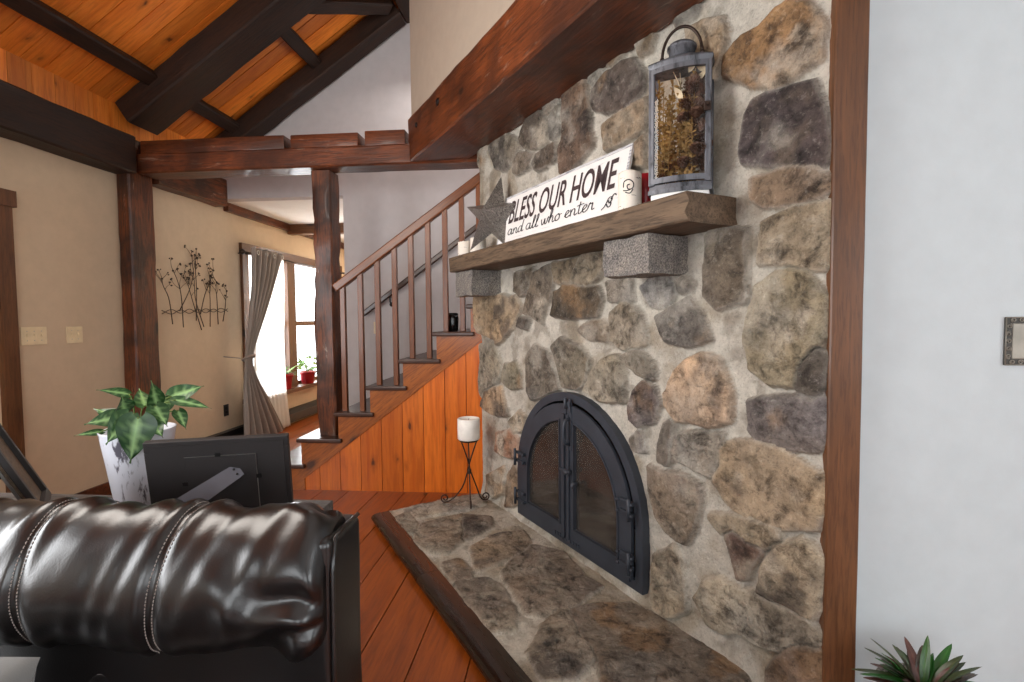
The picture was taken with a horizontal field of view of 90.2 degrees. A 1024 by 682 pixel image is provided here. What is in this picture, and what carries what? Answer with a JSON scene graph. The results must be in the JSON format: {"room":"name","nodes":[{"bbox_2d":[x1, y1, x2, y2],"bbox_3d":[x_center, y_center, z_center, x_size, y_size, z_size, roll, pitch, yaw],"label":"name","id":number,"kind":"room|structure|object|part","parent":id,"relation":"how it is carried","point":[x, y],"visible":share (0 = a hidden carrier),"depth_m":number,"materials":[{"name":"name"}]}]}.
{"room":"living room","nodes":[
{"label":"living room","id":0,"kind":"room"},
{"bbox_2d":[0,137,344,493],"bbox_3d":[-3.226,-0.156,2.836,0.160,2.750,11.900,0,3,5],"label":"wall","id":1,"kind":"structure","parent":0,"point":[66,223],"depth_m":3.76,"materials":[{"name":"paint"}]},
{"bbox_2d":[0,188,24,492],"bbox_3d":[-3.181,0.159,2.734,0.145,2.130,0.975,0,3,5],"label":"door","id":2,"kind":"structure","parent":1,"relation":"in","point":[10,365],"depth_m":3.13,"materials":[{"name":"brown wood"}]},
{"bbox_2d":[20,327,46,345],"bbox_3d":[-3.096,-0.033,3.308,0.016,0.116,0.165,0,3,5],"label":"light switch","id":3,"kind":"object","parent":1,"relation":"attached to","point":[29,335],"visible":1,"depth_m":3.30,"materials":[{"name":"beige plastic"}]},
{"bbox_2d":[0,79,136,173],"bbox_3d":[-3.273,-1.261,0.403,0.186,0.289,7.050,0,3,5],"label":"ceiling beam","id":4,"kind":"structure","parent":1,"relation":"attached to","point":[27,118],"depth_m":3.34,"materials":[{"name":"brown wood"}]},
{"bbox_2d":[66,326,82,342],"bbox_3d":[-3.072,-0.044,3.587,0.016,0.116,0.120,0,3,5],"label":"light switch","id":5,"kind":"object","parent":1,"relation":"attached to","point":[74,334],"visible":1,"depth_m":3.58,"materials":[{"name":"beige plastic"}]},
{"bbox_2d":[0,48,186,141],"bbox_3d":[-3.308,-1.548,1.004,0.050,0.300,8.326,0,3,5],"label":"trim","id":6,"kind":"structure","parent":1,"relation":"attached to","point":[17,71],"depth_m":3.51,"materials":[{"name":"brown wood"}]},
{"bbox_2d":[76,482,111,494],"bbox_3d":[-3.125,1.162,2.898,0.018,0.110,2.320,0,3,5],"label":"baseboard","id":7,"kind":"structure","parent":1,"relation":"attached to","point":[102,489],"depth_m":3.76,"materials":[{"name":"brown wood"}]},
{"bbox_2d":[152,178,227,206],"bbox_3d":[-2.926,-1.446,4.617,0.145,0.278,0.875,0,3,5],"label":"ceiling beam","id":8,"kind":"structure","parent":1,"relation":"attached to","point":[210,191],"depth_m":4.68,"materials":[{"name":"brown wood"}]},
{"bbox_2d":[156,245,227,329],"bbox_3d":[-2.961,-0.489,4.747,0.038,0.781,0.960,0,3,5],"label":"wall art","id":9,"kind":"object","parent":1,"relation":"attached to","point":[212,259],"visible":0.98,"depth_m":4.76,"materials":[{"name":"brown metal"}]},
{"bbox_2d":[224,404,228,415],"bbox_3d":[-2.928,0.709,5.229,0.009,0.118,0.075,0,3,5],"label":"wall outlet","id":10,"kind":"object","parent":1,"relation":"attached to","point":[226,407],"visible":1,"depth_m":5.23,"materials":[{"name":"black plastic"}]},
{"bbox_2d":[208,399,316,436],"bbox_3d":[-2.836,0.981,5.844,0.082,0.200,2.854,0,3,5],"label":"baseboard heater","id":11,"kind":"object","parent":1,"relation":"attached to","point":[301,411],"visible":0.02,"depth_m":6.50,"materials":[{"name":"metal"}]},
{"bbox_2d":[223,203,343,248],"bbox_3d":[-2.771,-1.443,6.847,0.057,0.088,3.320,0,3,5],"label":"ceiling beam","id":12,"kind":"structure","parent":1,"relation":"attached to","point":[231,208],"depth_m":5.74,"materials":[{"name":"brown wood"}]},
{"bbox_2d":[239,242,341,393],"bbox_3d":[-2.813,-0.245,6.761,0.260,1.735,2.590,0,3,5],"label":"window","id":13,"kind":"structure","parent":1,"relation":"in","point":[290,323],"depth_m":6.42,"materials":[{"name":"brown wood"}]},
{"bbox_2d":[286,373,293,389],"bbox_3d":[-2.796,0.499,6.286,0.199,0.190,0.199,0,3,5],"label":"flower pot","id":14,"kind":"object","parent":13,"relation":"on","point":[289,376],"visible":0.41,"depth_m":6.24,"materials":[{"name":"red ceramic"}]},
{"bbox_2d":[285,363,302,374],"bbox_3d":[-2.698,0.359,6.275,0.304,0.161,0.488,0,3,5],"label":"spider plant","id":15,"kind":"object","parent":14,"relation":"in","point":[289,370],"visible":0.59,"depth_m":6.28,"materials":[{"name":"green plant"}]},
{"bbox_3d":[-2.806,0.597,6.799,0.260,0.050,2.590,0,3,5],"label":"sill","id":16,"kind":"part","parent":13,"relation":"part of","materials":[{"name":"brown wood"}]},
{"bbox_3d":[-2.873,-0.654,7.244,0.040,0.840,1.320,0,3,5],"label":"sash","id":17,"kind":"part","parent":13,"relation":"part of","materials":[{"name":"glass"}]},
{"bbox_3d":[-2.826,0.140,7.277,0.040,0.830,1.320,0,3,5],"label":"sash","id":18,"kind":"part","parent":13,"relation":"part of","materials":[{"name":"glass"}]},
{"bbox_2d":[298,370,316,383],"bbox_3d":[-2.746,0.486,6.854,0.227,0.165,0.227,0,3,5],"label":"flower pot","id":19,"kind":"object","parent":13,"relation":"on","point":[306,377],"visible":0.96,"depth_m":6.78,"materials":[{"name":"red ceramic"}]},
{"bbox_2d":[297,356,315,371],"bbox_3d":[-2.720,0.315,6.833,0.282,0.221,0.331,-1,3,-1],"label":"bushy plant","id":20,"kind":"object","parent":19,"relation":"in","point":[302,362],"visible":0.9,"depth_m":6.83,"materials":[{"name":"green plant"}]},
{"bbox_2d":[238,249,344,273],"bbox_3d":[-2.739,-0.995,6.664,0.148,0.060,2.760,0,3,5],"label":"curtain rod","id":21,"kind":"object","parent":1,"relation":"attached to","point":[241,251],"visible":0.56,"depth_m":6.20,"materials":[{"name":"metal"}]},
{"bbox_2d":[223,247,284,434],"bbox_3d":[-2.712,0.029,5.578,0.232,2.067,0.883,0,3,15],"label":"curtain","id":22,"kind":"object","parent":21,"relation":"hanging from","point":[260,416],"visible":0.97,"depth_m":5.43,"materials":[{"name":"fabric"}]},
{"bbox_2d":[254,260,290,427],"bbox_3d":[-2.752,0.045,5.825,0.045,2.010,0.752,0,3,5],"label":"sheer curtain","id":23,"kind":"object","parent":21,"relation":"hanging from","point":[269,361],"visible":0.56,"depth_m":5.91,"materials":[{"name":"white fabric"}]},
{"bbox_2d":[0,0,397,138],"bbox_3d":[-2.234,-2.439,0.811,2.226,1.536,8.250,0,3,5],"label":"ceiling","id":24,"kind":"structure","parent":0,"point":[150,32],"depth_m":3.65,"materials":[{"name":"brown wood"}]},
{"bbox_2d":[115,0,324,134],"bbox_3d":[-2.031,-2.362,3.886,1.938,1.404,0.309,0,3,5],"label":"rafter","id":25,"kind":"object","parent":24,"relation":"attached to","point":[247,28],"visible":0.99,"depth_m":3.83,"materials":[{"name":"brown wood"}]},
{"bbox_2d":[0,0,157,85],"bbox_3d":[-3.008,-1.811,0.354,0.138,0.127,6.950,0,3,5],"label":"purlin","id":26,"kind":"object","parent":25,"relation":"attached to","point":[37,11],"visible":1,"depth_m":3.23,"materials":[{"name":"brown wood"}]},
{"bbox_2d":[190,100,239,132],"bbox_3d":[-2.650,-2.000,4.457,0.130,0.123,0.695,0,3,5],"label":"purlin","id":27,"kind":"object","parent":25,"relation":"attached to","point":[202,108],"visible":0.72,"depth_m":4.50,"materials":[{"name":"brown wood"}]},
{"bbox_2d":[215,0,405,137],"bbox_3d":[-1.933,-2.435,4.814,1.878,1.355,0.198,0,3,5],"label":"rafter","id":28,"kind":"object","parent":24,"relation":"attached to","point":[370,32],"visible":0.84,"depth_m":4.74,"materials":[{"name":"brown wood"}]},
{"bbox_2d":[281,28,320,68],"bbox_3d":[-1.849,-2.555,4.362,0.132,0.127,0.695,0,3,5],"label":"purlin","id":29,"kind":"object","parent":28,"relation":"attached to","point":[290,37],"visible":0.68,"depth_m":4.40,"materials":[{"name":"brown wood"}]},
{"bbox_2d":[309,0,391,14],"bbox_3d":[-1.370,-2.850,4.308,0.158,0.450,0.806,2,3,42],"label":"brace","id":30,"kind":"object","parent":28,"relation":"attached to","point":[335,7],"visible":0.88,"depth_m":4.30,"materials":[{"name":"brown wood"}]},
{"bbox_2d":[395,0,409,22],"bbox_3d":[-1.255,-2.910,0.749,0.210,0.208,8.140,0,3,5],"label":"ridge beam","id":31,"kind":"structure","parent":24,"relation":"attached to","point":[403,5],"depth_m":4.58,"materials":[{"name":"brown wood"}]},
{"bbox_2d":[228,199,343,242],"bbox_3d":[-2.076,-1.536,6.878,1.440,0.080,3.530,0,3,5],"label":"ceiling","id":32,"kind":"structure","parent":0,"point":[287,211],"depth_m":5.56,"materials":[{"name":"white paint"}]},
{"bbox_2d":[287,223,343,234],"bbox_3d":[-2.172,-1.408,6.404,1.290,0.123,0.123,0,3,5],"label":"beam","id":33,"kind":"structure","parent":32,"relation":"attached to","point":[295,229],"depth_m":6.38,"materials":[{"name":"brown wood"}]},
{"bbox_2d":[223,8,478,405],"bbox_3d":[-1.017,-1.198,4.967,3.880,4.600,0.120,0,3,5],"label":"wall","id":34,"kind":"structure","parent":0,"point":[374,94],"depth_m":4.92,"materials":[{"name":"grey paint"}]},
{"bbox_2d":[277,413,486,681],"bbox_3d":[0.324,1.236,2.491,7.200,0.060,11.900,0,3,5],"label":"floor","id":35,"kind":"structure","parent":0,"point":[404,638],"depth_m":2.32,"materials":[{"name":"brown wood"}]},
{"bbox_2d":[117,140,160,415],"bbox_3d":[-2.975,-0.204,4.083,0.121,2.730,0.254,0,3,5],"label":"post","id":36,"kind":"object","parent":35,"relation":"on","point":[134,191],"visible":0.65,"depth_m":4.00,"materials":[{"name":"brown wood"}]},
{"bbox_2d":[0,493,332,509],"bbox_3d":[-1.299,0.891,1.546,1.435,0.742,0.340,0,3,5],"label":"console table","id":37,"kind":"object","parent":35,"relation":"on","point":[324,504],"visible":0.07,"depth_m":1.68,"materials":[{"name":"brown wood"}]},
{"bbox_2d":[0,424,50,501],"bbox_3d":[-1.555,0.370,1.540,0.224,0.316,0.264,-3,3,-40],"label":"picture frame","id":38,"kind":"object","parent":37,"relation":"on","point":[16,472],"visible":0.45,"depth_m":1.60,"materials":[{"name":"brown wood"}]},
{"bbox_2d":[97,422,176,504],"bbox_3d":[-1.177,0.396,1.613,0.204,0.240,0.204,0,3,5],"label":"planter","id":39,"kind":"object","parent":37,"relation":"on","point":[127,481],"visible":0.44,"depth_m":1.54,"materials":[{"name":"white ceramic"}]},
{"bbox_2d":[75,380,211,463],"bbox_3d":[-1.158,0.239,1.616,0.352,0.236,0.238,-2,3,-37],"label":"variegated plant","id":40,"kind":"object","parent":39,"relation":"in","point":[132,430],"visible":0.99,"depth_m":1.57,"materials":[{"name":"green plant"}]},
{"bbox_2d":[142,433,293,507],"bbox_3d":[-0.840,0.409,1.432,0.394,0.268,0.158,-1,3,-13],"label":"picture frame","id":41,"kind":"object","parent":37,"relation":"on","point":[252,471],"visible":0.76,"depth_m":1.45,"materials":[{"name":"black metal"}]},
{"bbox_3d":[-0.830,0.407,1.466,0.183,0.170,0.004,-1,14,-13],"label":"inset panel","id":42,"kind":"part","parent":41,"relation":"part of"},
{"bbox_2d":[0,496,362,681],"bbox_3d":[-1.432,0.835,0.852,2.101,0.920,0.935,0,3,5],"label":"leather sofa","id":43,"kind":"object","parent":35,"relation":"on","point":[95,588],"visible":0.97,"depth_m":1.06,"materials":[{"name":"black leather"}]},
{"bbox_2d":[0,657,39,681],"bbox_3d":[-1.129,0.793,0.936,0.443,0.428,0.207,0,3,7],"label":"throw pillow","id":44,"kind":"object","parent":43,"relation":"on","point":[12,669],"visible":1,"depth_m":0.96,"materials":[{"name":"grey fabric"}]},
{"bbox_2d":[290,172,482,492],"bbox_3d":[-0.801,-0.163,4.367,2.185,2.583,1.128,0,3,5],"label":"staircase","id":45,"kind":"structure","parent":35,"relation":"on","point":[403,437],"depth_m":3.87,"materials":[{"name":"brown wood"}]},
{"bbox_2d":[311,170,341,435],"bbox_3d":[-1.456,-0.287,4.041,0.171,2.057,0.176,0,3,5],"label":"post","id":46,"kind":"object","parent":45,"relation":"on","point":[325,183],"visible":0.87,"depth_m":3.97,"materials":[{"name":"brown wood"}]},
{"bbox_3d":[-0.662,-0.907,3.849,1.739,0.068,0.060,-36,-1,6],"label":"handrail","id":47,"kind":"part","parent":45,"relation":"part of","materials":[{"name":"brown wood"}]},
{"bbox_3d":[-0.647,-0.838,4.821,1.975,0.050,0.040,-36,-1,6],"label":"wall handrail","id":48,"kind":"part","parent":45,"relation":"part of","materials":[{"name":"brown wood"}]},
{"bbox_2d":[449,313,458,330],"bbox_3d":[-0.458,-0.147,3.952,0.090,0.143,0.090,0,3,5],"label":"tumbler","id":49,"kind":"object","parent":45,"relation":"on","point":[453,317],"visible":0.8,"depth_m":3.92,"materials":[{"name":"black glass"}]},
{"bbox_2d":[371,0,831,681],"bbox_3d":[0.193,-0.045,2.506,1.232,2.500,2.494,-2,3,-29],"label":"fireplace","id":50,"kind":"object","parent":35,"relation":"on","point":[653,405],"visible":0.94,"depth_m":2.00,"materials":[{"name":"stone"}]},
{"bbox_2d":[441,416,489,508],"bbox_3d":[-0.325,0.809,3.476,0.265,0.580,0.220,1,3,31],"label":"candle stand","id":51,"kind":"object","parent":50,"relation":"on","point":[468,427],"visible":1,"depth_m":3.40,"materials":[{"name":"metal"}]},
{"bbox_3d":[-0.359,0.884,3.459,0.258,0.432,0.010,0,3,2],"label":"leg","id":52,"kind":"part","parent":51,"relation":"part of","materials":[{"name":"metal"}]},
{"bbox_2d":[457,416,479,441],"bbox_3d":[-0.292,0.592,3.443,0.152,0.143,0.152,0,3,5],"label":"candle","id":53,"kind":"object","parent":51,"relation":"on","point":[468,427],"depth_m":3.38,"materials":[{"name":"white wax"}]},
{"bbox_3d":[-0.284,0.885,3.417,0.010,0.431,0.199,-1,3,-9],"label":"leg","id":54,"kind":"part","parent":51,"relation":"part of","materials":[{"name":"metal"}]},
{"bbox_3d":[-0.251,0.883,3.471,0.202,0.431,0.010,-1,3,-20],"label":"leg","id":55,"kind":"part","parent":51,"relation":"part of","materials":[{"name":"metal"}]},
{"bbox_3d":[0.182,0.694,2.899,0.038,0.718,0.474,-2,3,-29],"label":"door","id":56,"kind":"part","parent":50,"relation":"part of","materials":[{"name":"black metal"}]},
{"bbox_3d":[0.189,0.692,2.895,0.006,0.562,0.346,-2,3,-29],"label":"glass","id":57,"kind":"part","parent":50,"relation":"part of","materials":[{"name":"glass"}]},
{"bbox_2d":[408,0,703,161],"bbox_3d":[0.224,-1.436,2.377,0.385,0.331,3.460,-2,3,-29],"label":"beam","id":58,"kind":"structure","parent":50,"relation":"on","point":[537,50],"depth_m":2.47,"materials":[{"name":"brown wood"}]},
{"bbox_2d":[137,129,478,179],"bbox_3d":[-1.571,-1.444,3.949,2.685,0.260,0.207,0,3,5],"label":"cross beam","id":59,"kind":"structure","parent":58,"relation":"attached to","point":[380,150],"depth_m":3.89,"materials":[{"name":"brown wood"}]},
{"bbox_3d":[0.281,0.469,2.628,0.057,0.200,0.028,-2,3,-29],"label":"handle","id":60,"kind":"part","parent":50,"relation":"part of","materials":[{"name":"black metal"}]},
{"bbox_3d":[0.285,0.709,2.645,0.042,0.084,0.131,-2,3,-29],"label":"draft knob","id":61,"kind":"part","parent":50,"relation":"part of","materials":[{"name":"black metal"}]},
{"bbox_2d":[449,191,736,272],"bbox_3d":[0.183,-0.487,2.649,0.251,0.102,2.093,-2,3,-29],"label":"mantel shelf","id":62,"kind":"object","parent":50,"relation":"on","point":[684,213],"visible":0.89,"depth_m":2.04,"materials":[{"name":"brown wood"}]},
{"bbox_2d":[458,240,469,254],"bbox_3d":[-0.320,-0.628,3.459,0.095,0.112,0.095,-2,3,-29],"label":"pillar candle","id":63,"kind":"object","parent":62,"relation":"on","point":[464,246],"visible":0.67,"depth_m":3.42,"materials":[{"name":"white wax"}]},
{"bbox_2d":[470,237,485,251],"bbox_3d":[-0.224,-0.630,3.369,0.105,0.122,0.105,-2,3,-29],"label":"pillar candle","id":64,"kind":"object","parent":62,"relation":"on","point":[482,244],"visible":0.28,"depth_m":3.33,"materials":[{"name":"white wax"}]},
{"bbox_2d":[467,178,514,248],"bbox_3d":[-0.126,-0.791,3.144,0.497,0.475,0.173,1,3,36],"label":"star","id":65,"kind":"object","parent":62,"relation":"on","point":[492,216],"visible":0.96,"depth_m":3.11,"materials":[{"name":"metal"}]},
{"bbox_2d":[497,143,633,244],"bbox_3d":[0.213,-0.703,2.677,0.087,0.329,1.153,-2,3,-29],"label":"sign","id":66,"kind":"object","parent":62,"relation":"on","point":[588,190],"visible":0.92,"depth_m":2.53,"materials":[{"name":"white wood"}]},
{"bbox_2d":[618,169,641,209],"bbox_3d":[0.470,-0.598,2.035,0.094,0.167,0.093,-2,3,-29],"label":"pillar candle","id":67,"kind":"object","parent":62,"relation":"on","point":[629,181],"visible":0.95,"depth_m":2.00,"materials":[{"name":"white wax"}]},
{"bbox_2d":[642,173,650,202],"bbox_3d":[0.553,-0.600,2.102,0.068,0.165,0.068,-2,3,-29],"label":"candle","id":68,"kind":"object","parent":62,"relation":"on","point":[645,189],"visible":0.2,"depth_m":2.07,"materials":[{"name":"red wax"}]},
{"bbox_2d":[648,25,714,200],"bbox_3d":[0.616,-0.830,1.860,0.225,0.645,0.148,1,3,25],"label":"lantern","id":69,"kind":"object","parent":62,"relation":"on","point":[682,54],"visible":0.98,"depth_m":1.83,"materials":[{"name":"grey metal"}]},
{"bbox_2d":[659,172,666,184],"bbox_3d":[0.551,-0.594,1.866,0.046,0.045,0.044,2,3,40],"label":"pine cone","id":70,"kind":"object","parent":69,"relation":"in","point":[662,174],"visible":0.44,"depth_m":1.86,"materials":[{"name":"brown plant"}]},
{"bbox_2d":[660,161,671,171],"bbox_3d":[0.567,-0.642,1.873,0.045,0.045,0.045,-1,3,-8],"label":"pine cone","id":71,"kind":"object","parent":69,"relation":"in","point":[670,165],"visible":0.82,"depth_m":1.87,"materials":[{"name":"brown plant"}]},
{"bbox_2d":[655,66,704,184],"bbox_3d":[0.622,-0.808,1.865,0.198,0.469,0.105,1,3,25],"label":"dried foliage","id":72,"kind":"object","parent":69,"relation":"in","point":[667,144],"visible":0.68,"depth_m":1.86,"materials":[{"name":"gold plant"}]},
{"bbox_3d":[0.597,-0.778,1.821,0.210,0.412,0.036,1,3,25],"label":"door","id":73,"kind":"part","parent":69,"relation":"part of","materials":[{"name":"grey metal"}]},
{"bbox_2d":[676,156,688,168],"bbox_3d":[0.611,-0.641,1.822,0.044,0.045,0.045,-2,3,-25],"label":"pine cone","id":74,"kind":"object","parent":69,"relation":"in","point":[683,163],"visible":1,"depth_m":1.82,"materials":[{"name":"brown plant"}]},
{"bbox_2d":[676,111,688,123],"bbox_3d":[0.613,-0.803,1.831,0.045,0.045,0.045,1,3,35],"label":"pine cone","id":75,"kind":"object","parent":69,"relation":"in","point":[682,115],"visible":0.94,"depth_m":1.82,"materials":[{"name":"brown plant"}]},
{"bbox_2d":[679,96,691,109],"bbox_3d":[0.617,-0.848,1.814,0.044,0.046,0.045,-1,3,-9],"label":"pine cone","id":76,"kind":"object","parent":69,"relation":"in","point":[685,104],"visible":1,"depth_m":1.81,"materials":[{"name":"brown plant"}]},
{"bbox_2d":[686,81,697,94],"bbox_3d":[0.638,-0.901,1.805,0.045,0.045,0.044,-3,4,-44],"label":"pine cone","id":77,"kind":"object","parent":69,"relation":"in","point":[692,87],"visible":1,"depth_m":1.80,"materials":[{"name":"brown plant"}]},
{"bbox_2d":[686,134,697,144],"bbox_3d":[0.647,-0.728,1.837,0.045,0.045,0.044,0,3,19],"label":"pine cone","id":78,"kind":"object","parent":69,"relation":"in","point":[690,134],"visible":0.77,"depth_m":1.82,"materials":[{"name":"brown plant"}]},
{"bbox_2d":[689,141,701,154],"bbox_3d":[0.649,-0.684,1.802,0.044,0.046,0.045,-1,3,-19],"label":"pine cone","id":79,"kind":"object","parent":69,"relation":"in","point":[694,148],"visible":1,"depth_m":1.80,"materials":[{"name":"brown plant"}]},
{"bbox_2d":[690,106,702,118],"bbox_3d":[0.645,-0.804,1.787,0.045,0.046,0.044,-1,3,-19],"label":"pine cone","id":80,"kind":"object","parent":69,"relation":"in","point":[696,111],"visible":1,"depth_m":1.78,"materials":[{"name":"brown plant"}]},
{"bbox_2d":[693,96,704,108],"bbox_3d":[0.669,-0.848,1.819,0.045,0.045,0.045,2,3,38],"label":"pine cone","id":81,"kind":"object","parent":69,"relation":"in","point":[699,101],"visible":0.67,"depth_m":1.80,"materials":[{"name":"brown plant"}]},
{"bbox_2d":[696,83,704,96],"bbox_3d":[0.677,-0.893,1.815,0.045,0.046,0.044,-2,3,-33],"label":"pine cone","id":82,"kind":"object","parent":69,"relation":"in","point":[701,90],"visible":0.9,"depth_m":1.81,"materials":[{"name":"brown plant"}]},
{"bbox_2d":[699,158,704,170],"bbox_3d":[0.703,-0.640,1.853,0.045,0.046,0.044,0,3,12],"label":"pine cone","id":83,"kind":"object","parent":69,"relation":"in","point":[702,166],"visible":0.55,"depth_m":1.84,"materials":[{"name":"brown plant"}]},
{"bbox_2d":[698,142,705,155],"bbox_3d":[0.680,-0.680,1.807,0.045,0.045,0.044,-1,3,-18],"label":"pine cone","id":84,"kind":"object","parent":69,"relation":"in","point":[701,152],"visible":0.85,"depth_m":1.80,"materials":[{"name":"brown plant"}]},
{"bbox_2d":[698,117,705,130],"bbox_3d":[0.681,-0.768,1.807,0.044,0.045,0.046,-1,3,-20],"label":"pine cone","id":85,"kind":"object","parent":69,"relation":"in","point":[701,127],"visible":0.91,"depth_m":1.80,"materials":[{"name":"brown plant"}]},
{"bbox_2d":[700,133,704,143],"bbox_3d":[0.686,-0.729,1.833,0.045,0.046,0.045,1,3,31],"label":"pine cone","id":86,"kind":"object","parent":69,"relation":"in","point":[702,135],"visible":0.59,"depth_m":1.82,"materials":[{"name":"brown plant"}]},
{"bbox_2d":[693,133,704,142],"bbox_3d":[0.670,-0.724,1.832,0.045,0.045,0.045,-2,3,-36],"label":"pine cone","id":87,"kind":"object","parent":86,"relation":"on","point":[698,139],"visible":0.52,"depth_m":1.82,"materials":[{"name":"brown plant"}]},
{"label":"pine cone","id":88,"kind":"object","parent":69,"relation":"in","visible":0},
{"bbox_2d":[688,123,697,133],"bbox_3d":[0.657,-0.766,1.841,0.045,0.046,0.044,-2,3,-24],"label":"pine cone","id":89,"kind":"object","parent":88,"relation":"on","point":[694,124],"visible":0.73,"depth_m":1.83,"materials":[{"name":"brown plant"}]},
{"label":"pine cone","id":90,"kind":"object","parent":69,"relation":"in","visible":0},
{"bbox_2d":[688,72,700,82],"bbox_3d":[0.654,-0.935,1.826,0.045,0.046,0.044,1,3,22],"label":"pine cone","id":91,"kind":"object","parent":90,"relation":"on","point":[695,76],"visible":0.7,"depth_m":1.81,"materials":[{"name":"brown plant"}]},
{"label":"pine cone","id":92,"kind":"object","parent":69,"relation":"in","visible":0},
{"label":"pine cone","id":93,"kind":"object","parent":92,"relation":"on","visible":0},
{"bbox_2d":[683,80,688,89],"bbox_3d":[0.651,-0.937,1.873,0.046,0.046,0.045,2,4,43],"label":"pine cone","id":94,"kind":"object","parent":93,"relation":"on","point":[686,81],"visible":0.18,"depth_m":1.87,"materials":[{"name":"brown plant"}]},
{"label":"pine cone","id":95,"kind":"object","parent":69,"relation":"in","visible":0},
{"bbox_2d":[689,155,700,167],"bbox_3d":[0.653,-0.643,1.826,0.045,0.045,0.044,0,3,19],"label":"pine cone","id":96,"kind":"object","parent":95,"relation":"on","point":[694,160],"visible":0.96,"depth_m":1.82,"materials":[{"name":"brown plant"}]},
{"bbox_3d":[0.416,0.708,2.486,0.006,0.562,0.346,-2,3,-29],"label":"glass","id":97,"kind":"part","parent":50,"relation":"part of","materials":[{"name":"glass"}]},
{"bbox_3d":[0.415,0.711,2.478,0.038,0.718,0.474,-2,3,-29],"label":"door","id":98,"kind":"part","parent":50,"relation":"part of","materials":[{"name":"black metal"}]},
{"bbox_2d":[876,663,907,681],"bbox_3d":[1.116,1.096,1.400,0.198,0.304,0.198,0,3,5],"label":"planter","id":99,"kind":"object","parent":35,"relation":"on","point":[903,664],"visible":0.09,"depth_m":1.47,"materials":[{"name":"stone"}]},
{"bbox_2d":[852,636,980,681],"bbox_3d":[1.113,0.898,1.355,0.318,0.134,0.235,0,3,5],"label":"plant","id":100,"kind":"object","parent":99,"relation":"in","point":[921,666],"visible":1,"depth_m":1.41,"materials":[{"name":"green plant"}]},
{"bbox_2d":[409,0,514,115],"bbox_3d":[0.236,-2.472,2.136,0.130,1.820,3.900,-2,3,-29],"label":"wall","id":101,"kind":"structure","parent":0,"point":[442,32],"depth_m":3.29,"materials":[{"name":"beige paint"}]},
{"bbox_2d":[855,0,1023,681],"bbox_3d":[2.363,-1.068,1.453,2.735,4.600,0.120,0,3,5],"label":"wall","id":102,"kind":"structure","parent":0,"point":[941,530],"depth_m":1.53,"materials":[{"name":"white paint"}]},
{"bbox_2d":[819,0,869,681],"bbox_3d":[0.993,-0.408,1.518,0.096,3.300,0.043,0,3,5],"label":"trim board","id":103,"kind":"object","parent":102,"relation":"attached to","point":[850,19],"visible":0.9,"depth_m":1.52,"materials":[{"name":"brown wood"}]},
{"bbox_2d":[1003,317,1023,364],"bbox_3d":[1.529,0.000,1.505,0.132,0.144,0.020,0,3,5],"label":"switch plate","id":104,"kind":"object","parent":102,"relation":"attached to","point":[1013,348],"visible":1,"depth_m":1.51,"materials":[{"name":"grey metal"}]},
{"bbox_3d":[1.529,0.000,1.508,0.094,0.106,0.004,0,3,5],"label":"panel","id":105,"kind":"part","parent":104,"relation":"part of","materials":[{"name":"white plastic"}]}
]}

